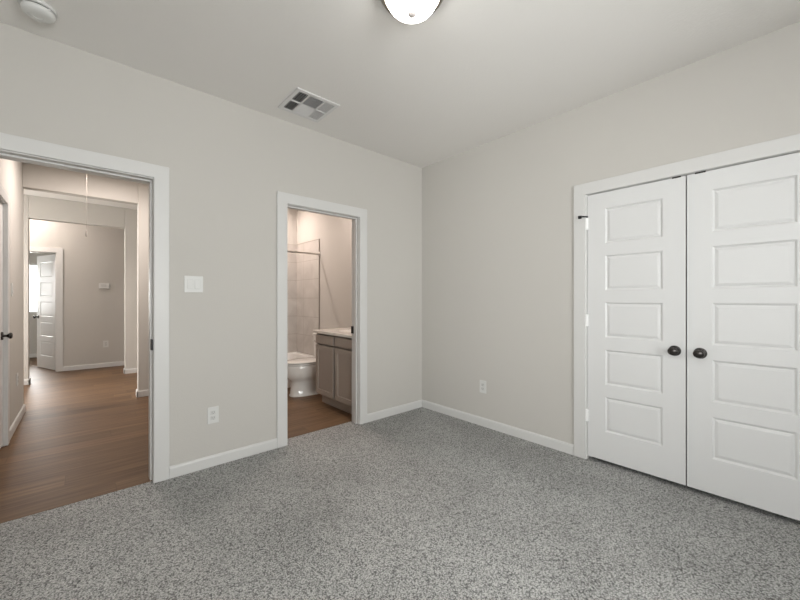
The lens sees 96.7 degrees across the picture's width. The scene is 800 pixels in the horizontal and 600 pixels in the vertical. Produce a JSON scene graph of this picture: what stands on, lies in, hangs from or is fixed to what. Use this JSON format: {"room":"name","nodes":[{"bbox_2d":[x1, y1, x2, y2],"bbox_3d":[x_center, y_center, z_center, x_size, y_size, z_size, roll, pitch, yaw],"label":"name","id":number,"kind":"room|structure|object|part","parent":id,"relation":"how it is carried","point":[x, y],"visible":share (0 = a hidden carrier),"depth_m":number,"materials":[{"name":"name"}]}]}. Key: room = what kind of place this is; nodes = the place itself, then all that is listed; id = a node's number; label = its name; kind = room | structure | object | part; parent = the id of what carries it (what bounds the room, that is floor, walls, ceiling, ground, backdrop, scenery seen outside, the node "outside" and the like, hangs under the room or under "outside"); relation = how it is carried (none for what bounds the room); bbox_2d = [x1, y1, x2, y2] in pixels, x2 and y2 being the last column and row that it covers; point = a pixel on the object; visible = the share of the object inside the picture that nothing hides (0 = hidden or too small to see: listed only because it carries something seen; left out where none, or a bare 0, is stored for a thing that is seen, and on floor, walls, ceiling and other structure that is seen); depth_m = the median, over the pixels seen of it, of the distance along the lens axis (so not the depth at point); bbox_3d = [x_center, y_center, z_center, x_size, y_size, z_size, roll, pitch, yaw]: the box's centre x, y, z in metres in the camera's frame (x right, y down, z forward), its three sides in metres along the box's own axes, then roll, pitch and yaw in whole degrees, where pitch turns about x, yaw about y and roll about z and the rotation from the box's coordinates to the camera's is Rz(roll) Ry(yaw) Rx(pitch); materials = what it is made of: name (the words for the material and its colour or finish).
{"room":"empty bedroom","nodes":[
{"label":"empty bedroom","id":0,"kind":"room"},
{"bbox_2d":[0,158,23,426],"bbox_3d":[-3.294,-0.138,2.870,0.120,2.740,2.650,0,0,-42],"label":"wall","id":1,"kind":"structure","parent":0,"point":[10,171],"depth_m":3.49,"materials":[{"name":"paint"}]},
{"bbox_2d":[0,184,9,446],"bbox_3d":[-3.098,0.210,2.649,0.124,2.044,0.810,0,0,-42],"label":"door frame","id":2,"kind":"structure","parent":1,"relation":"attached to","point":[1,200],"depth_m":2.98,"materials":[{"name":"paint"}]},
{"bbox_2d":[0,203,12,448],"bbox_3d":[-3.052,0.214,2.691,0.098,2.000,0.774,0,0,-42],"label":"door","id":3,"kind":"structure","parent":1,"relation":"in","point":[10,335],"depth_m":2.93,"materials":[{"name":"paint"}]},
{"bbox_3d":[-3.254,0.302,2.945,0.064,0.068,0.068,0,0,-42],"label":"knob","id":4,"kind":"part","parent":3,"relation":"part of","materials":[{"name":"brown metal"}]},
{"bbox_2d":[10,389,148,439],"bbox_3d":[-2.723,1.192,3.386,1.420,0.081,2.663,0,0,-42],"label":"baseboard","id":5,"kind":"structure","parent":1,"relation":"attached to","point":[141,393],"depth_m":3.67,"materials":[{"name":"paint"}]},
{"bbox_2d":[29,252,52,353],"bbox_3d":[-7.528,-0.138,6.298,2.700,2.740,2.400,0,0,-42],"label":"wall","id":6,"kind":"structure","parent":0,"point":[32,256],"depth_m":7.53,"materials":[{"name":"paint"}]},
{"bbox_2d":[29,263,36,313],"bbox_3d":[-8.136,-0.228,7.284,1.200,1.080,0.070,0,0,-42],"label":"window","id":7,"kind":"structure","parent":6,"relation":"in","point":[30,264],"depth_m":7.55,"materials":[{"name":"paint"}]},
{"bbox_2d":[29,219,123,365],"bbox_3d":[-5.944,-0.138,6.020,4.700,2.740,0.120,0,0,-42],"label":"wall","id":8,"kind":"structure","parent":0,"point":[93,315],"depth_m":6.32,"materials":[{"name":"paint"}]},
{"bbox_2d":[33,254,54,369],"bbox_3d":[-6.262,0.222,6.314,0.762,2.000,0.171,0,0,27],"label":"door","id":9,"kind":"structure","parent":8,"relation":"in","point":[45,316],"depth_m":6.30,"materials":[{"name":"paint"}]},
{"bbox_2d":[29,246,62,371],"bbox_3d":[-6.168,0.216,5.821,0.808,2.032,0.124,0,0,-42],"label":"door frame","id":10,"kind":"structure","parent":8,"relation":"attached to","point":[29,251],"depth_m":6.04,"materials":[{"name":"paint"}]},
{"bbox_2d":[29,353,123,370],"bbox_3d":[-6.659,1.192,6.901,4.600,0.081,2.413,0,0,-42],"label":"baseboard","id":11,"kind":"structure","parent":8,"relation":"attached to","point":[119,363],"depth_m":6.37,"materials":[{"name":"paint"}]},
{"bbox_2d":[99,283,109,288],"bbox_3d":[-5.357,-0.243,6.441,0.150,0.096,0.030,0,0,-42],"label":"thermostat","id":12,"kind":"object","parent":8,"relation":"attached to","point":[101,285],"visible":1,"depth_m":6.43,"materials":[{"name":"white plastic"}]},
{"bbox_2d":[103,341,108,346],"bbox_3d":[-5.348,0.812,6.463,0.076,0.122,0.008,0,0,-42],"label":"wall outlet","id":13,"kind":"object","parent":8,"relation":"attached to","point":[105,343],"visible":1,"depth_m":6.46,"materials":[{"name":"white plastic"}]},
{"bbox_2d":[24,195,136,378],"bbox_3d":[-5.293,-0.138,5.287,4.700,2.740,0.120,0,0,-42],"label":"wall","id":14,"kind":"structure","parent":0,"point":[35,207],"depth_m":5.68,"materials":[{"name":"paint"}]},
{"bbox_2d":[24,368,136,384],"bbox_3d":[-5.256,1.192,5.320,4.600,0.081,0.146,0,0,-42],"label":"baseboard","id":15,"kind":"structure","parent":14,"relation":"attached to","point":[131,370],"depth_m":5.88,"materials":[{"name":"paint"}]},
{"bbox_2d":[22,162,148,390],"bbox_3d":[-3.192,-0.138,4.652,2.400,2.740,0.120,0,0,-42],"label":"wall","id":16,"kind":"structure","parent":0,"point":[34,177],"depth_m":4.43,"materials":[{"name":"paint"}]},
{"bbox_2d":[0,22,421,465],"bbox_3d":[-1.245,-0.138,2.837,4.140,2.740,0.120,0,0,-42],"label":"wall","id":17,"kind":"structure","parent":0,"point":[228,162],"depth_m":2.69,"materials":[{"name":"paint"}]},
{"bbox_2d":[0,132,168,482],"bbox_3d":[-1.980,0.204,2.183,0.782,2.055,0.126,0,0,-42],"label":"door frame","id":18,"kind":"structure","parent":17,"relation":"attached to","point":[4,154],"depth_m":2.39,"materials":[{"name":"paint"}]},
{"bbox_3d":[-1.676,0.307,2.401,0.009,0.072,0.048,0,0,-42],"label":"strike plate","id":19,"kind":"part","parent":18,"relation":"part of","materials":[{"name":"black metal"}]},
{"bbox_2d":[184,276,202,292],"bbox_3d":[-1.475,-0.108,2.544,0.118,0.118,0.012,0,0,-42],"label":"light switch","id":20,"kind":"object","parent":17,"relation":"attached to","point":[191,283],"visible":1,"depth_m":2.54,"materials":[{"name":"white plastic"}]},
{"bbox_2d":[207,406,218,423],"bbox_3d":[-1.382,0.856,2.629,0.076,0.122,0.008,0,0,-42],"label":"wall outlet","id":21,"kind":"object","parent":17,"relation":"attached to","point":[212,412],"visible":1,"depth_m":2.63,"materials":[{"name":"white plastic"}]},
{"bbox_2d":[169,400,421,478],"bbox_3d":[-1.201,1.192,2.787,3.900,0.081,0.013,0,0,-42],"label":"baseboard","id":22,"kind":"structure","parent":17,"relation":"attached to","point":[191,466],"depth_m":2.75,"materials":[{"name":"paint"}]},
{"bbox_2d":[277,191,366,447],"bbox_3d":[-0.722,0.207,3.302,0.763,2.050,0.124,0,0,-42],"label":"door frame","id":23,"kind":"structure","parent":17,"relation":"attached to","point":[355,220],"depth_m":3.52,"materials":[{"name":"paint"}]},
{"bbox_2d":[287,208,296,351],"bbox_3d":[-2.291,-0.138,5.325,1.560,2.740,0.070,0,0,-42],"label":"wall","id":24,"kind":"structure","parent":0,"point":[291,213],"depth_m":5.76,"materials":[{"name":"paint"}]},
{"bbox_2d":[287,244,296,351],"bbox_3d":[-2.268,-0.021,5.289,1.548,1.735,0.014,0,0,-42],"label":"wall","id":25,"kind":"structure","parent":24,"relation":"attached to","point":[291,257],"depth_m":5.74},
{"bbox_2d":[297,210,351,355],"bbox_3d":[-0.870,-0.138,4.975,0.100,2.740,2.580,0,0,-42],"label":"wall","id":26,"kind":"structure","parent":0,"point":[334,234],"depth_m":4.96,"materials":[{"name":"paint"}]},
{"bbox_2d":[287,250,320,255],"bbox_3d":[-1.773,-0.666,4.742,1.559,0.064,0.064,0,0,-42],"label":"shower rod","id":27,"kind":"object","parent":26,"relation":"attached to","point":[319,253],"visible":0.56,"depth_m":5.10,"materials":[{"name":"silver metal"}]},
{"bbox_2d":[297,239,318,354],"bbox_3d":[-1.438,-0.021,5.530,0.012,1.735,0.728,0,0,-42],"label":"wall","id":28,"kind":"structure","parent":26,"relation":"attached to","point":[307,264],"depth_m":5.52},
{"bbox_2d":[297,239,319,328],"bbox_3d":[-1.435,-0.024,5.525,0.014,1.741,0.740,0,0,-42],"label":"trim","id":29,"kind":"structure","parent":26,"relation":"attached to","point":[316,239],"depth_m":5.25,"materials":[{"name":"metal"}]},
{"bbox_2d":[0,357,799,599],"bbox_3d":[-2.656,1.261,3.710,6.350,0.062,12.700,0,0,-42],"label":"floor","id":30,"kind":"structure","parent":0,"point":[421,503],"depth_m":1.99,"materials":[{"name":"carpet"}]},
{"bbox_2d":[287,352,313,387],"bbox_3d":[-2.011,1.042,5.022,1.517,0.381,0.725,0,0,-42],"label":"bathtub","id":31,"kind":"object","parent":30,"relation":"on","point":[290,355],"visible":0.16,"depth_m":5.58,"materials":[{"name":"ceramic"}]},
{"bbox_2d":[287,333,318,396],"bbox_3d":[-1.192,0.854,4.703,0.712,0.765,0.464,0,0,-42],"label":"toilet","id":32,"kind":"object","parent":30,"relation":"on","point":[301,372],"visible":0.52,"depth_m":4.51,"materials":[{"name":"ceramic"}]},
{"bbox_3d":[-1.260,0.824,4.642,0.525,0.015,0.378,0,0,-42],"label":"seat","id":33,"kind":"part","parent":32,"relation":"part of","materials":[{"name":"plastic"}]},
{"bbox_3d":[-1.260,0.798,4.642,0.530,0.021,0.380,0,0,-42],"label":"lid","id":34,"kind":"part","parent":32,"relation":"part of","materials":[{"name":"ceramic"}]},
{"bbox_3d":[-1.003,0.675,4.870,0.203,0.338,0.444,0,0,-42],"label":"tank","id":35,"kind":"part","parent":32,"relation":"part of","materials":[{"name":"ceramic"}]},
{"bbox_2d":[316,333,351,413],"bbox_3d":[-0.533,0.816,4.108,0.544,0.839,0.825,0,0,-42],"label":"vanity cabinet","id":36,"kind":"object","parent":30,"relation":"on","point":[333,353],"visible":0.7,"depth_m":3.94,"materials":[{"name":"paint"}]},
{"bbox_3d":[-0.865,0.466,4.086,0.019,0.100,0.392,0,0,-42],"label":"drawer","id":37,"kind":"part","parent":36,"relation":"part of","materials":[{"name":"paint"}]},
{"bbox_3d":[-0.865,0.820,4.086,0.019,0.568,0.392,0,0,-42],"label":"cabinet door","id":38,"kind":"part","parent":36,"relation":"part of","materials":[{"name":"paint"}]},
{"bbox_2d":[313,321,351,337],"bbox_3d":[-0.548,0.336,4.107,0.567,0.118,0.850,0,0,-42],"label":"countertop","id":39,"kind":"structure","parent":36,"relation":"on","point":[342,332],"depth_m":4.03,"materials":[{"name":"stone"}]},
{"bbox_3d":[-0.588,0.466,3.774,0.019,0.100,0.368,0,0,-42],"label":"drawer","id":40,"kind":"part","parent":36,"relation":"part of","materials":[{"name":"paint"}]},
{"bbox_3d":[-0.588,0.820,3.774,0.019,0.568,0.368,0,0,-42],"label":"cabinet door","id":41,"kind":"part","parent":36,"relation":"part of","materials":[{"name":"paint"}]},
{"bbox_2d":[0,0,799,209],"bbox_3d":[-2.677,-1.568,3.658,6.550,0.120,12.950,0,0,-42],"label":"ceiling","id":42,"kind":"structure","parent":0,"point":[471,74],"depth_m":2.16,"materials":[{"name":"paint"}]},
{"bbox_2d":[17,0,57,23],"bbox_3d":[-1.863,-1.482,1.831,0.146,0.052,0.146,0,0,-42],"label":"smoke detector","id":43,"kind":"object","parent":42,"relation":"attached to","point":[41,11],"visible":1,"depth_m":1.81,"materials":[{"name":"white plastic"}]},
{"bbox_2d":[85,174,87,236],"bbox_3d":[-3.233,-1.076,3.667,0.020,0.864,0.020,0,0,-42],"label":"pull cord","id":44,"kind":"object","parent":42,"relation":"hanging from","point":[86,233],"visible":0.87,"depth_m":3.67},
{"bbox_3d":[-3.232,-1.108,3.667,0.006,0.800,0.003,0,0,-42],"label":"cord","id":45,"kind":"part","parent":44,"relation":"part of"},
{"bbox_2d":[278,87,339,122],"bbox_3d":[-0.713,-1.502,2.772,0.352,0.012,0.352,0,0,-42],"label":"ceiling vent","id":46,"kind":"object","parent":42,"relation":"in","point":[303,103],"visible":1,"depth_m":2.75,"materials":[{"name":"metal"}]},
{"bbox_2d":[380,0,442,23],"bbox_3d":[0.059,-1.438,1.721,0.328,0.141,0.328,0,0,-42],"label":"ceiling light","id":47,"kind":"object","parent":42,"relation":"attached to","point":[406,11],"visible":1,"depth_m":1.72,"materials":[{"name":"glass"}]},
{"bbox_2d":[422,21,799,443],"bbox_3d":[1.898,-0.138,2.324,0.120,2.740,4.820,0,0,-42],"label":"wall","id":48,"kind":"structure","parent":0,"point":[498,214],"depth_m":3.01,"materials":[{"name":"paint"}]},
{"bbox_2d":[480,380,485,393],"bbox_3d":[0.806,0.850,3.457,0.008,0.122,0.076,0,0,-42],"label":"wall outlet","id":49,"kind":"object","parent":48,"relation":"attached to","point":[482,383],"visible":1,"depth_m":3.46,"materials":[{"name":"white plastic"}]},
{"bbox_2d":[422,400,573,454],"bbox_3d":[1.808,1.192,2.325,0.013,0.081,4.700,0,0,-42],"label":"baseboard","id":50,"kind":"structure","parent":48,"relation":"attached to","point":[543,440],"depth_m":3.27,"materials":[{"name":"paint"}]},
{"bbox_2d":[578,176,686,484],"bbox_3d":[1.618,0.202,2.527,0.098,2.000,0.646,0,0,-42],"label":"door","id":51,"kind":"structure","parent":48,"relation":"in","point":[636,318],"depth_m":2.48,"materials":[{"name":"paint"}]},
{"bbox_3d":[1.782,0.338,2.316,0.064,0.068,0.068,0,0,-42],"label":"knob","id":52,"kind":"part","parent":51,"relation":"part of","materials":[{"name":"brown metal"}]},
{"bbox_2d":[574,134,799,458],"bbox_3d":[1.890,0.207,2.330,0.127,2.050,1.236,0,0,-42],"label":"door frame","id":53,"kind":"structure","parent":48,"relation":"attached to","point":[587,455],"depth_m":2.75,"materials":[{"name":"paint"}]},
{"bbox_2d":[687,152,799,520],"bbox_3d":[2.042,0.202,2.049,0.098,2.000,0.618,0,0,-42],"label":"door","id":54,"kind":"structure","parent":48,"relation":"in","point":[743,220],"depth_m":2.08,"materials":[{"name":"paint"}]},
{"bbox_3d":[1.868,0.340,2.219,0.064,0.068,0.068,0,0,-42],"label":"knob","id":55,"kind":"part","parent":54,"relation":"part of","materials":[{"name":"brown metal"}]}
]}

